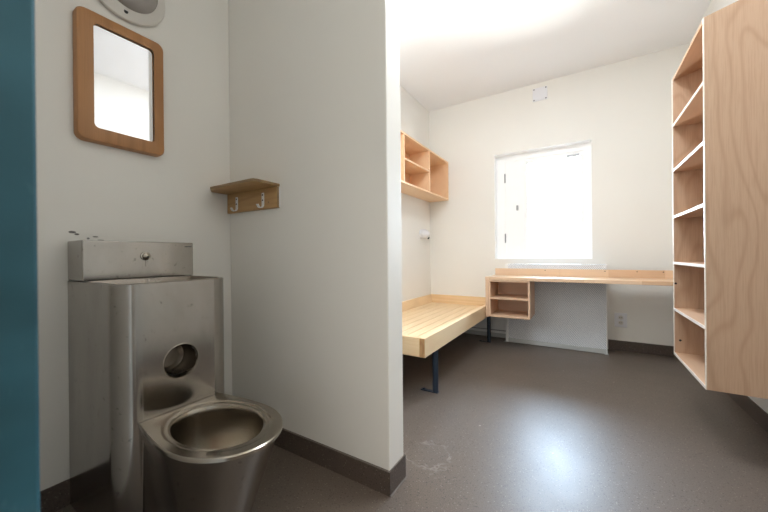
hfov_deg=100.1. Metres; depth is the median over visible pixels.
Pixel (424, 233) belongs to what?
reading lamp
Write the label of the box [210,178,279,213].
shelf
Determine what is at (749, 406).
baseboard
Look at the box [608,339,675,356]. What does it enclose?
baseboard
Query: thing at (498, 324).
pipe cover
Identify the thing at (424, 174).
wall shelf
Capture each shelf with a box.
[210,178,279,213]
[400,130,448,201]
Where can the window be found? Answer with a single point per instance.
(511, 170)
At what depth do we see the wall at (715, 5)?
2.30 m
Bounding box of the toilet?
[68,231,282,511]
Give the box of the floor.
[56,333,767,511]
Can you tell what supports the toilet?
on the floor
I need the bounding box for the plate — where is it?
[533,86,546,101]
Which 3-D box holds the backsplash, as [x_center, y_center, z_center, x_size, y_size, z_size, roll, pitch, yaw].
[-1.108,0.017,1.435,0.170,0.158,0.408,0,0,32]
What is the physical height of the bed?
0.468 m
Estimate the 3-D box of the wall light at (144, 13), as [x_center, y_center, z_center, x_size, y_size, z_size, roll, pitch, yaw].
[-1.155,-1.242,1.456,0.087,0.328,0.328,0,0,32]
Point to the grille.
(508, 264)
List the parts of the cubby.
panel, panel, panel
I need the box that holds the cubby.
[489,280,534,319]
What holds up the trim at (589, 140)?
attached to the wall at (624, 107)
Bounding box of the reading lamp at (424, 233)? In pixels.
[419,229,429,238]
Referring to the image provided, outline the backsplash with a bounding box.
[68,240,192,280]
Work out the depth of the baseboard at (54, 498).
1.27 m
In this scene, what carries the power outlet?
attached to the wall at (624, 107)
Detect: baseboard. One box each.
[40,479,69,511]
[274,428,405,496]
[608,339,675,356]
[727,393,767,432]
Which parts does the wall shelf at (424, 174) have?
panel, panel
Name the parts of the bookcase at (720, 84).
panel, panel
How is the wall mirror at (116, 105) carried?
attached to the wall at (88, 189)
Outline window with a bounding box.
[496,142,591,258]
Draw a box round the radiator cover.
[504,264,608,354]
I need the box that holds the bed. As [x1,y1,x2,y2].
[402,294,490,393]
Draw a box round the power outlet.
[614,313,626,327]
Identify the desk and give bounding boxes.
[485,268,672,316]
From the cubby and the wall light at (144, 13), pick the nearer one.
the wall light at (144, 13)
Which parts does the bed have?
rail, foot plate, leg, rail, leg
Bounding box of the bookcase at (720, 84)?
[672,0,767,398]
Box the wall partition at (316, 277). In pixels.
[228,0,402,470]
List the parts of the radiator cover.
corner post, rail, corner post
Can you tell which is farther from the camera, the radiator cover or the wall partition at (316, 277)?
the radiator cover
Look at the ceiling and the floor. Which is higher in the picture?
the ceiling
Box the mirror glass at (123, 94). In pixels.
[93,24,153,140]
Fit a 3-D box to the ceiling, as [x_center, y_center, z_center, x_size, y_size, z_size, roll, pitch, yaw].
[0.158,-2.045,1.155,3.008,0.150,6.378,0,0,32]
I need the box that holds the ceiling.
[399,0,710,111]
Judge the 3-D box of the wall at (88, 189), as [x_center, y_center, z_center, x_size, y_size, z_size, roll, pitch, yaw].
[-0.498,-0.483,2.761,0.180,2.967,3.998,0,0,32]
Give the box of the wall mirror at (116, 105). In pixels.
[72,6,163,156]
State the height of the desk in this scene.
0.496 m
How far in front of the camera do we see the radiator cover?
3.36 m
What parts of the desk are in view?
panel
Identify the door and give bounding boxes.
[0,0,39,511]
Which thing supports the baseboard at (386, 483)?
attached to the wall partition at (316, 277)
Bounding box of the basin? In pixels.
[89,276,217,283]
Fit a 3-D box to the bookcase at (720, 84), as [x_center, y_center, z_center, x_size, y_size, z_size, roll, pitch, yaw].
[1.880,-0.306,1.744,0.359,1.905,0.652,0,0,32]
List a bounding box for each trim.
[494,139,591,258]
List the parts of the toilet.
bowl, bowl interior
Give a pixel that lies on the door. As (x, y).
(19, 337)
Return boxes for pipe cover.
[464,317,505,337]
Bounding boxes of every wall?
[35,0,430,490]
[429,43,689,348]
[690,0,767,412]
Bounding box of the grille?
[508,264,605,264]
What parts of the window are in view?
vent panel, sash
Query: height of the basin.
0.129 m
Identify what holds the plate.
attached to the wall at (624, 107)
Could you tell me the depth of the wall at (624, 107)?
3.40 m
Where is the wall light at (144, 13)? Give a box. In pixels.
[99,0,164,26]
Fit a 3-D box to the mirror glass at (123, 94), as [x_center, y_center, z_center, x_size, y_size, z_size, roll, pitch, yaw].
[-1.169,-0.764,1.451,0.005,0.442,0.225,0,0,32]

